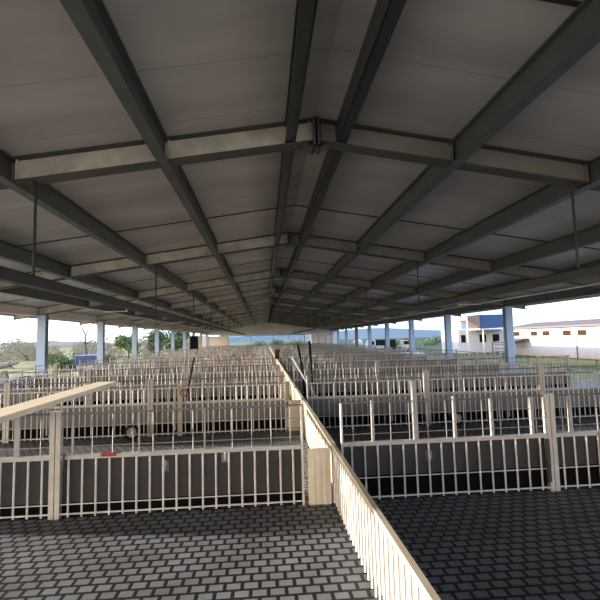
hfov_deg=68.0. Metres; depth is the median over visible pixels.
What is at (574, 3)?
trim
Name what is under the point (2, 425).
fence panel
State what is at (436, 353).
fence panel
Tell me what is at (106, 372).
grille
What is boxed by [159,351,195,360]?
fence panel
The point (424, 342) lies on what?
tree
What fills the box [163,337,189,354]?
tree
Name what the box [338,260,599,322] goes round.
purlin
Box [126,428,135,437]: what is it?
basin
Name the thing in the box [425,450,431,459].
drinker
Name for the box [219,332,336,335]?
trim
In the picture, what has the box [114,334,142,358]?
tree
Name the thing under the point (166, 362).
grille
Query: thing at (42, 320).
steel column
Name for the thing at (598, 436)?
grille
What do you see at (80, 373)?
fence panel
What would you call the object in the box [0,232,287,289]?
rafter
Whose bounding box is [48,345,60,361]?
bush
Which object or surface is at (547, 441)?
grille
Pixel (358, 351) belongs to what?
fence panel
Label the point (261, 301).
rafter
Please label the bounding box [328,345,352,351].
fence panel
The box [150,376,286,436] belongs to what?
fence panel
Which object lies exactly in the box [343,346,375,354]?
fence panel
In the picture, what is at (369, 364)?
fence panel
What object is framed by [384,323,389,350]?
steel column
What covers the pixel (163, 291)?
rafter
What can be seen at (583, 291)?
purlin
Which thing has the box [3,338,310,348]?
hills
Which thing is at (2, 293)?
pipe
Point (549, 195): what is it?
purlin
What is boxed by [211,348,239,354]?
fence panel
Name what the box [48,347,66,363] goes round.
bush
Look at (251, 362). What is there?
fence panel
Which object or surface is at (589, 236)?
purlin
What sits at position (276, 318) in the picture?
rafter
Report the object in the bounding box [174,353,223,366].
fence panel
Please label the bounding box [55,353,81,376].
bush
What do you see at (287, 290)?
rafter
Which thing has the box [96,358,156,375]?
fence panel
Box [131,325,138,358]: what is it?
steel column
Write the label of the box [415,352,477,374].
fence panel
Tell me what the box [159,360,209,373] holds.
grille
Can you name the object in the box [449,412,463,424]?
bowl
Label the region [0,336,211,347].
hills
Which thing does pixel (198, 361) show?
grille
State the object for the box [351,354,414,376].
fence panel
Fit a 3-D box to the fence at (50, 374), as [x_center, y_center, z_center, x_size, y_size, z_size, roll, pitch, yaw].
[-10.457,4.524,33.489,0.060,0.680,57.036,-1,-5,-5]
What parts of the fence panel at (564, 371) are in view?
rail, post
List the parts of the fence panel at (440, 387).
post, rail, rail, post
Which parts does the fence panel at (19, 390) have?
rail, rail, post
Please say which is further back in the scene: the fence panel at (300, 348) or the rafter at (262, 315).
the rafter at (262, 315)
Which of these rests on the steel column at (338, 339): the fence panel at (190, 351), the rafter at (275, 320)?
the rafter at (275, 320)
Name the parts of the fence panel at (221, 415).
post, post, post, rail, rail, post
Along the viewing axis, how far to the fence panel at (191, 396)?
11.79 m
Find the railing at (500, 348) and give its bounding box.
[493,344,504,354]
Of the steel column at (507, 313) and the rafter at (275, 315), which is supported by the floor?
the steel column at (507, 313)
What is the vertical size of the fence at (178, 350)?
0.800 m
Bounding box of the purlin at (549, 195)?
[293,156,599,325]
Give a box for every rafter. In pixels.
[0,118,312,189]
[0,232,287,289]
[12,269,279,319]
[79,287,275,324]
[118,297,272,327]
[143,304,271,329]
[161,309,270,330]
[175,313,269,331]
[186,316,268,332]
[195,319,268,332]
[199,321,267,333]
[269,319,343,329]
[269,321,336,330]
[270,316,352,328]
[271,313,362,327]
[272,310,377,325]
[273,304,395,323]
[275,297,421,320]
[277,287,461,316]
[282,269,525,308]
[291,232,599,287]
[317,118,599,190]
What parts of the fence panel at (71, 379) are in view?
post, rail, post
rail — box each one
[0,266,244,334]
[293,264,599,333]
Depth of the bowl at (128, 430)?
7.73 m
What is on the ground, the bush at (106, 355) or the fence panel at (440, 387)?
the bush at (106, 355)
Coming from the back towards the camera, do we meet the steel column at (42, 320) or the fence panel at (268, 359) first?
the fence panel at (268, 359)
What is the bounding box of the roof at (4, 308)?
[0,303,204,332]
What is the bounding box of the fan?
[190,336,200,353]
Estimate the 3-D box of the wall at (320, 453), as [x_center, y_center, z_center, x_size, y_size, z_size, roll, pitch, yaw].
[-0.510,2.595,13.697,0.291,0.600,18.413,-1,-5,-5]
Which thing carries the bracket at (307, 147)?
attached to the rafter at (132, 156)
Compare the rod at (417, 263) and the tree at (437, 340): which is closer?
the rod at (417, 263)
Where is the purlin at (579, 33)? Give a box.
[281,0,599,323]
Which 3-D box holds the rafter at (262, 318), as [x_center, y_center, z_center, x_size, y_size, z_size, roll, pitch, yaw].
[-8.658,2.929,52.864,10.006,1.801,0.200,-1,-5,-5]
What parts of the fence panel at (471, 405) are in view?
post, post, rail, rail, post, post, post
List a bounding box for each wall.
[202,323,336,348]
[274,360,334,504]
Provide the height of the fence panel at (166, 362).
1.030 m
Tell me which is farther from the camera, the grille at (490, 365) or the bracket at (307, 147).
the grille at (490, 365)
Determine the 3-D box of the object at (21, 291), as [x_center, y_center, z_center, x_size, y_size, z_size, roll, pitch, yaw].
[-9.013,1.213,28.754,0.135,0.310,72.760,-1,-5,-5]
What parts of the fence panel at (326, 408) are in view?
post, post, rail, rail, post, post, post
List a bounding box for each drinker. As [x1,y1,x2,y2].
[161,460,168,471]
[221,452,227,461]
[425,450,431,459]
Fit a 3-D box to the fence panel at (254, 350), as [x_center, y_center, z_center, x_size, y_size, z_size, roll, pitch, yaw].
[-3.566,4.207,33.891,2.452,1.030,0.480,-1,-5,-5]
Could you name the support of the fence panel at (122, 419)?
on the floor
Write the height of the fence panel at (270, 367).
1.030 m
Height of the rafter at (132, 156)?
1.801 m
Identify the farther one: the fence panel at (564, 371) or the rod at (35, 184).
the fence panel at (564, 371)
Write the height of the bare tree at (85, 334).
5.713 m
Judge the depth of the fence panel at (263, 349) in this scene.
30.06 m
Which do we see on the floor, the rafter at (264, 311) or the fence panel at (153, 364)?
the fence panel at (153, 364)
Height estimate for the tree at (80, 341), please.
4.424 m
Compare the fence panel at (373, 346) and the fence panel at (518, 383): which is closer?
the fence panel at (518, 383)
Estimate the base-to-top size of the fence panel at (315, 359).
1.030 m
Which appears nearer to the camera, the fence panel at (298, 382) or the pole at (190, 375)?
the pole at (190, 375)
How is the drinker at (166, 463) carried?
attached to the fence panel at (113, 482)
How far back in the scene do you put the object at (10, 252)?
10.86 m
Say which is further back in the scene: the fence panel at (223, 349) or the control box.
the fence panel at (223, 349)
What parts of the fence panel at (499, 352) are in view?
post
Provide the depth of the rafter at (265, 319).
58.96 m
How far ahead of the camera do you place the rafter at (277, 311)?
41.71 m
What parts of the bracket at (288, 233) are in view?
hanger plate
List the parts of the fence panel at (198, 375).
post, rail, rail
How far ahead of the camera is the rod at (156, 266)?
11.24 m
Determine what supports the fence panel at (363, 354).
on the floor
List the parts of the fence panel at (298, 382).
rail, rail, post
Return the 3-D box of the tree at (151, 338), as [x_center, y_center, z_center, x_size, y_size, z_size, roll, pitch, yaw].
[-22.920,7.038,71.948,3.798,4.654,4.085,-1,-5,-5]
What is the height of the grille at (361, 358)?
0.851 m
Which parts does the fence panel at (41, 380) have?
post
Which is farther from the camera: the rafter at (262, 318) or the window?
the window
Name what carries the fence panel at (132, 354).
on the floor
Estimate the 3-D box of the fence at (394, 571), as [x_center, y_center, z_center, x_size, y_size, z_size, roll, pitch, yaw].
[0.500,1.619,2.858,0.063,0.582,3.500,-1,-5,-5]
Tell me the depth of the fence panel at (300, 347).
33.95 m
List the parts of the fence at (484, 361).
rail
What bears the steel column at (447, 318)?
on the floor
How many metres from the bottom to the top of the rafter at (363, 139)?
1.801 m
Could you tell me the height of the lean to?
1.970 m
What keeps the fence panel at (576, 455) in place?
on the floor
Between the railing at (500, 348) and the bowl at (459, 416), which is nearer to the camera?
the bowl at (459, 416)
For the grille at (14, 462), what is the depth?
4.33 m
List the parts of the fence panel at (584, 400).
post, rail, rail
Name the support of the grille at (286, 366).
attached to the fence panel at (285, 366)
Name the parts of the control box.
door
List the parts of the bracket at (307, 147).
hanger plate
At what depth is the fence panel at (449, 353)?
19.84 m
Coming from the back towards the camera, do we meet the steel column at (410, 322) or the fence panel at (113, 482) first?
the steel column at (410, 322)
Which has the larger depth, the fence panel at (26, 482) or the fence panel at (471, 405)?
the fence panel at (471, 405)
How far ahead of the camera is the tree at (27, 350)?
75.01 m
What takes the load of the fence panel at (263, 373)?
on the floor
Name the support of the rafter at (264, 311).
on the steel column at (172, 330)
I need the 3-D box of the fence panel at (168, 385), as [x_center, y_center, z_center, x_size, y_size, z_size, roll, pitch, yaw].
[-4.246,2.309,11.784,2.470,1.030,0.480,-1,-5,-5]
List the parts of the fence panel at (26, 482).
post, rail, rail, post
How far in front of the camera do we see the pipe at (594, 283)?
9.11 m
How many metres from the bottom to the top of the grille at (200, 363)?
0.851 m
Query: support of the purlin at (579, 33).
attached to the rafter at (363, 139)
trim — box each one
[0,313,191,332]
[1,205,294,319]
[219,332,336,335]
[282,0,599,317]
[352,294,599,327]
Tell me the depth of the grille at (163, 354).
29.63 m
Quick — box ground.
[0,337,599,383]
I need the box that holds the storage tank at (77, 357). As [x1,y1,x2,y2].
[75,354,96,375]
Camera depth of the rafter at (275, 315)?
47.65 m
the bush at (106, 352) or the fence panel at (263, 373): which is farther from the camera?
the bush at (106, 352)
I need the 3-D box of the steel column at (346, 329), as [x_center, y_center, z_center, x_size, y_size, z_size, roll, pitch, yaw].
[5.632,4.827,53.851,0.440,2.772,0.400,-1,-5,-5]
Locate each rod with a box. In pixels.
[32,181,39,274]
[155,265,157,308]
[192,290,193,319]
[416,262,419,303]
[568,183,579,268]
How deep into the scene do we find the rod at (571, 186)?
5.85 m
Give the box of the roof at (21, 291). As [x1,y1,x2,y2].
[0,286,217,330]
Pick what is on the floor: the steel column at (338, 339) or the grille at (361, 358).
the steel column at (338, 339)
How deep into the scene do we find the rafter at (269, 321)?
65.53 m
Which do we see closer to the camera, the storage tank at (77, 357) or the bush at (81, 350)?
the storage tank at (77, 357)
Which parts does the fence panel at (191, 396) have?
post, rail, rail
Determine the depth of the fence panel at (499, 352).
16.19 m
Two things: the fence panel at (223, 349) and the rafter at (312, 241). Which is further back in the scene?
the fence panel at (223, 349)
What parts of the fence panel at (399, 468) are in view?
post, post, post, rail, rail, post, post, post, post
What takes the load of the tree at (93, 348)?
on the ground
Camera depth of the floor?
3.66 m
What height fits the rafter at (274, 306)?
1.801 m
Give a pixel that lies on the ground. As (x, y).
(28, 364)
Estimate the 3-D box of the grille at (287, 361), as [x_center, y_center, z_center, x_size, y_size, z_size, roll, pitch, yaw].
[0.088,3.246,22.949,2.250,0.851,0.023,-1,-5,-5]
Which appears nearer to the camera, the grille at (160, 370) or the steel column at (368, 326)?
the grille at (160, 370)
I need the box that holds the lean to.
[491,338,528,355]
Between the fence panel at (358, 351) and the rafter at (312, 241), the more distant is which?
the fence panel at (358, 351)
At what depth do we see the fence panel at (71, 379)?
15.04 m
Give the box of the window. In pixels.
[228,334,303,346]
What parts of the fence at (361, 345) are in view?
rail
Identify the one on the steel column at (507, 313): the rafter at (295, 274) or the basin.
the rafter at (295, 274)
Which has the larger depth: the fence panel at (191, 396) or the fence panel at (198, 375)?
the fence panel at (198, 375)
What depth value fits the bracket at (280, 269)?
17.48 m
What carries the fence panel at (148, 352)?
on the floor
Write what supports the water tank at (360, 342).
on the ground
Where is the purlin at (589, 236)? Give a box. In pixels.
[306,224,599,326]
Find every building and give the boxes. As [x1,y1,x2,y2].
[441,314,504,354]
[502,319,599,360]
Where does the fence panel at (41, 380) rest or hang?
on the floor
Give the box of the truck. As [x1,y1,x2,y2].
[365,339,395,349]
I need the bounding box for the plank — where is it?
[0,381,116,423]
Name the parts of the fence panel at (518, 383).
post, rail, rail, post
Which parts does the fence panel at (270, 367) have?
rail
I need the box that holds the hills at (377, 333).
[305,328,503,339]
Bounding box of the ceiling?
[0,0,599,327]
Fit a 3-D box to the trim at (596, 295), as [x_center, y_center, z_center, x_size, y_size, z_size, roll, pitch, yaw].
[8.315,1.173,30.300,0.150,0.280,73.040,-1,-5,-5]
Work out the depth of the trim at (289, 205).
9.13 m
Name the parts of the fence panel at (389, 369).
rail, post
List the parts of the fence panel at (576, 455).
post, post, rail, rail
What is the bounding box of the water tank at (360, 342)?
[353,339,362,349]
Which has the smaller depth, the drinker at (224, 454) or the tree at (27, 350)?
the drinker at (224, 454)
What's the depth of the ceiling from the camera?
5.12 m
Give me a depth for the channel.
4.54 m
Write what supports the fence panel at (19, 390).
on the floor
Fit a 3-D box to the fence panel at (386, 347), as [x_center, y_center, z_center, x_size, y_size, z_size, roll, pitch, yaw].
[4.378,3.425,27.199,2.310,1.030,0.474,-1,-5,-5]
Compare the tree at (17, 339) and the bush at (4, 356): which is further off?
the tree at (17, 339)
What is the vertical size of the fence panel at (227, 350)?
1.030 m
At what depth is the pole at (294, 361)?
11.35 m
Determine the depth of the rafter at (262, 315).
47.00 m
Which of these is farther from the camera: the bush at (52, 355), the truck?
the truck
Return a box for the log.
[0,362,19,380]
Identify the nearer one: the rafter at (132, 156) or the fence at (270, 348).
the rafter at (132, 156)
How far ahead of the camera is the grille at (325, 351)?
26.84 m
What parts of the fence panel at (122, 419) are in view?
post, post, rail, rail, post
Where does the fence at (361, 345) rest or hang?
on the floor
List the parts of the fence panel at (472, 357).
rail, post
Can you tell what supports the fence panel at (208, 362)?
on the floor
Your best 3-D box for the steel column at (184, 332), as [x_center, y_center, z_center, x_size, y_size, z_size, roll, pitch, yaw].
[-12.042,4.611,46.398,0.440,2.814,0.400,-1,-5,-5]
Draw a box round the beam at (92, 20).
[59,0,255,324]
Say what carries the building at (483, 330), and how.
on the ground
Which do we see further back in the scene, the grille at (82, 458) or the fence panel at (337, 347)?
the fence panel at (337, 347)
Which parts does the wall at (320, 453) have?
cap rail, cap rail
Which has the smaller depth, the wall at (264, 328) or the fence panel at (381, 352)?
the fence panel at (381, 352)
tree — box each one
[0,338,24,357]
[5,341,36,359]
[72,340,94,354]
[76,322,113,354]
[87,337,125,357]
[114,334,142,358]
[138,335,165,355]
[146,330,169,351]
[162,331,189,352]
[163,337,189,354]
[419,338,435,345]
[431,334,441,344]
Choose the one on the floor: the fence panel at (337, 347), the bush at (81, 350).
the fence panel at (337, 347)
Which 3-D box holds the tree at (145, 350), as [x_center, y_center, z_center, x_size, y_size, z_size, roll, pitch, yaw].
[-28.288,9.257,86.361,6.195,5.003,4.654,-1,-5,-5]
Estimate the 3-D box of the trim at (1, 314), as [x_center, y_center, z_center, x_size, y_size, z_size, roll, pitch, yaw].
[-11.723,1.541,28.647,0.150,0.280,73.040,-1,-5,-5]
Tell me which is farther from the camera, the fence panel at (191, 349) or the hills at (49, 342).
the hills at (49, 342)
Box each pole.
[184,357,194,400]
[291,356,316,396]
[297,345,306,400]
[308,341,313,396]
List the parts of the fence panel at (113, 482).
post, post, post, rail, rail, post, post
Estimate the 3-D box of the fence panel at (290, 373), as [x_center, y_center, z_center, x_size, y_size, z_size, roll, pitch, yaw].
[0.669,2.537,15.864,2.292,1.030,0.480,-1,-5,-5]
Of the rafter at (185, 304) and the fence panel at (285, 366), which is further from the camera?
the rafter at (185, 304)
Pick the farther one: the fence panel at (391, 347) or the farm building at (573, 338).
the farm building at (573, 338)
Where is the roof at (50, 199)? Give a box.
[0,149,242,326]
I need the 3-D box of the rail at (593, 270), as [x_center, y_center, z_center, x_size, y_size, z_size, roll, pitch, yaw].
[1.527,1.979,31.926,0.110,0.130,62.500,-1,-5,-5]
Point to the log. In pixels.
(4, 364)
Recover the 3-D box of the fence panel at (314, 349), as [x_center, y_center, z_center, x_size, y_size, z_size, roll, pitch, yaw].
[-0.217,3.509,26.817,2.292,1.030,0.480,-1,-5,-5]
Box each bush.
[0,352,16,362]
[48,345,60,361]
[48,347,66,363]
[48,351,68,366]
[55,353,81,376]
[68,346,88,356]
[94,351,114,357]
[105,354,116,367]
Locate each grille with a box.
[0,461,47,519]
[59,449,303,516]
[99,362,151,375]
[130,358,172,368]
[145,356,179,363]
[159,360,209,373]
[163,354,194,360]
[175,357,221,366]
[189,354,227,362]
[280,354,321,364]
[283,357,332,369]
[322,351,351,358]
[341,353,363,359]
[351,438,550,499]
[369,352,408,360]
[479,356,498,372]
[541,361,567,387]
[559,435,599,488]
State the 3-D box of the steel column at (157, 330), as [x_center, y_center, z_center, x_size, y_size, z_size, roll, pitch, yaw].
[-11.079,3.554,34.483,0.440,2.814,0.400,-1,-5,-5]
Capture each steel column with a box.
[36,315,50,376]
[96,321,105,369]
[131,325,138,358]
[155,328,159,357]
[170,329,175,352]
[183,331,185,351]
[337,329,339,345]
[344,328,347,346]
[355,327,358,347]
[367,325,371,349]
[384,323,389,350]
[408,319,414,350]
[443,315,452,358]
[500,306,516,371]
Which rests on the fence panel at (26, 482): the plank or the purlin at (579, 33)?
the plank
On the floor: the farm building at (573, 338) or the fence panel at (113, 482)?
the fence panel at (113, 482)
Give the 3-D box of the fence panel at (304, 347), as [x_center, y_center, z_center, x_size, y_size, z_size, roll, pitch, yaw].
[1.486,4.114,34.307,2.310,1.030,0.480,-1,-5,-5]
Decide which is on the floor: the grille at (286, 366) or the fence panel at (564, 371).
the fence panel at (564, 371)
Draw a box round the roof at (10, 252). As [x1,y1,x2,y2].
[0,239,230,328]
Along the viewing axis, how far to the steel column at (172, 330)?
40.38 m
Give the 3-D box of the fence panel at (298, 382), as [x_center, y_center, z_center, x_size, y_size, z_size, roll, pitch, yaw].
[0.964,2.213,12.213,2.292,1.030,0.480,-1,-5,-5]
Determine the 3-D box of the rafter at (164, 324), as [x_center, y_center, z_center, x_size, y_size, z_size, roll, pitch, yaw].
[-7.212,1.343,34.992,10.006,1.801,0.200,-1,-5,-5]
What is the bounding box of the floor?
[0,352,599,599]
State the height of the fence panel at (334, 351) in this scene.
1.030 m
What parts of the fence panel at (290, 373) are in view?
rail, rail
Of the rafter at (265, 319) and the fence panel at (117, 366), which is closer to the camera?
the fence panel at (117, 366)
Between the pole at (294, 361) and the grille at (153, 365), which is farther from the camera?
the grille at (153, 365)
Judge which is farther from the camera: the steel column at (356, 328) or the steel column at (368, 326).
the steel column at (356, 328)
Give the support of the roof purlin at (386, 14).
attached to the rafter at (363, 139)
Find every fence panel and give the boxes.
[0,369,88,407]
[0,383,6,442]
[0,411,55,519]
[5,379,149,442]
[33,364,54,387]
[54,404,304,519]
[55,362,130,386]
[79,359,96,375]
[88,366,185,404]
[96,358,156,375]
[110,356,123,368]
[124,355,173,368]
[131,354,143,364]
[131,360,204,384]
[144,353,186,363]
[148,352,158,360]
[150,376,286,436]
[157,356,215,373]
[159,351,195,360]
[170,350,203,357]
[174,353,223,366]
[179,349,209,355]
[186,364,279,400]
[187,351,228,362]
[196,350,232,359]
[204,359,275,381]
[205,349,236,356]
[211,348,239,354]
[216,355,273,371]
[224,352,271,365]
[229,351,270,361]
[234,349,269,358]
[237,348,268,355]
[239,347,268,353]
[274,347,304,354]
[278,349,315,361]
[279,351,323,365]
[280,348,308,356]
[282,353,334,371]
[287,356,351,381]
[293,361,378,397]
[304,347,333,353]
[306,370,428,428]
[311,347,342,355]
[315,348,353,358]
[324,349,367,362]
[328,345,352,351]
[334,345,363,352]
[335,351,386,367]
[339,380,555,499]
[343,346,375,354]
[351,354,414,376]
[353,347,390,357]
[367,348,410,361]
[376,346,388,354]
[377,358,460,393]
[387,350,437,366]
[391,347,405,356]
[410,348,427,359]
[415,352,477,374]
[426,366,542,424]
[437,349,456,364]
[459,356,538,390]
[477,351,501,372]
[539,355,571,387]
[541,365,599,418]
[546,392,599,490]
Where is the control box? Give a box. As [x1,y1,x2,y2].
[274,349,279,358]
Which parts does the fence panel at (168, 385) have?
post, rail, rail, post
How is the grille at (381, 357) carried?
attached to the fence panel at (381, 352)
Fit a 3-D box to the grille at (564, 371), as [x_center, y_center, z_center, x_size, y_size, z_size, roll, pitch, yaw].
[7.182,2.160,12.509,0.850,0.851,0.023,-1,-5,-5]
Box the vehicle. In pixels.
[398,339,408,350]
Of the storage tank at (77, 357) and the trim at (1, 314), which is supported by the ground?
the storage tank at (77, 357)
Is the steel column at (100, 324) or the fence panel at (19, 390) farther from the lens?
the steel column at (100, 324)
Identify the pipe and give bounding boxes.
[0,292,242,335]
[299,283,599,333]
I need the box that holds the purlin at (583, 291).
[330,286,599,329]
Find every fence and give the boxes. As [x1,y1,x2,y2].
[0,353,182,388]
[4,350,181,380]
[269,345,276,364]
[331,443,440,599]
[347,347,598,386]
[361,345,599,383]
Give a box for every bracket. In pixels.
[276,268,284,278]
[283,232,295,247]
[302,116,330,153]
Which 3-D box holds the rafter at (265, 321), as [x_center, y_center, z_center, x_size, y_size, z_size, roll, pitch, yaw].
[-9.621,3.986,64.778,10.006,1.801,0.200,-1,-5,-5]
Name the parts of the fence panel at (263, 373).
post, rail, rail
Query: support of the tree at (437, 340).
on the ground
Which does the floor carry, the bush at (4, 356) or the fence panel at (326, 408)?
the fence panel at (326, 408)
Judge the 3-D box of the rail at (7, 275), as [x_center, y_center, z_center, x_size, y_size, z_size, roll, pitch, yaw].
[-5.258,2.104,31.366,0.110,0.130,62.500,-1,-5,-5]
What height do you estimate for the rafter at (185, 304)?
1.801 m
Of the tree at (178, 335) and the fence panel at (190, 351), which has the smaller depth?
the fence panel at (190, 351)
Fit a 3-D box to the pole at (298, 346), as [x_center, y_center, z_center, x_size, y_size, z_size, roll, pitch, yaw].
[0.060,1.924,11.618,0.235,1.517,0.055,-1,-5,-5]
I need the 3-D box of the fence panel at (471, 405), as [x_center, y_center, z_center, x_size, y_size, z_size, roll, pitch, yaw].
[3.552,1.847,8.752,2.310,1.030,0.480,-1,-5,-5]
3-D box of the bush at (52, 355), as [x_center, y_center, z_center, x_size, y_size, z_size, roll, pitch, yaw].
[-25.911,6.461,47.510,2.970,1.910,2.894,-1,-5,-5]
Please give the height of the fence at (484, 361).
0.680 m
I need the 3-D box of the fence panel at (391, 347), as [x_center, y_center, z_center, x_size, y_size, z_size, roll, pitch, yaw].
[5.982,3.395,27.331,0.910,1.030,0.474,-1,-5,-5]
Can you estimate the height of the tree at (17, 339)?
5.036 m
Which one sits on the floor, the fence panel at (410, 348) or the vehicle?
the fence panel at (410, 348)
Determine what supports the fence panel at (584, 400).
on the floor
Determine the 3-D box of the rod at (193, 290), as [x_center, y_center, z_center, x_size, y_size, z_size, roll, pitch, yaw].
[-4.126,0.201,17.214,0.074,1.160,0.074,-1,-5,-5]
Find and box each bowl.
[124,425,137,439]
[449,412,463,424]
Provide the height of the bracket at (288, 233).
0.390 m
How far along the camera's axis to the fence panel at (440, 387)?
12.21 m
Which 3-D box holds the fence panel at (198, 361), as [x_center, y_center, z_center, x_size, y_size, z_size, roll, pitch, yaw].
[-5.427,3.604,26.387,2.470,1.030,0.480,-1,-5,-5]
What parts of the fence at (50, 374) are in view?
rail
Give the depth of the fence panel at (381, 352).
23.35 m
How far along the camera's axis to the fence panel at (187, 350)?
33.31 m
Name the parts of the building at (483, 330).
post, post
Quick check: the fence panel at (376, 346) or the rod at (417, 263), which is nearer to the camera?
the rod at (417, 263)
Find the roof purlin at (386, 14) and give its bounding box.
[270,0,406,321]
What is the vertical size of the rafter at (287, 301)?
1.801 m
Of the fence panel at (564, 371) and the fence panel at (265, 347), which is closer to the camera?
the fence panel at (564, 371)
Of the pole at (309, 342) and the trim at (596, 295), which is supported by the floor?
the pole at (309, 342)
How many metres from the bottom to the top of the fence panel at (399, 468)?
1.220 m

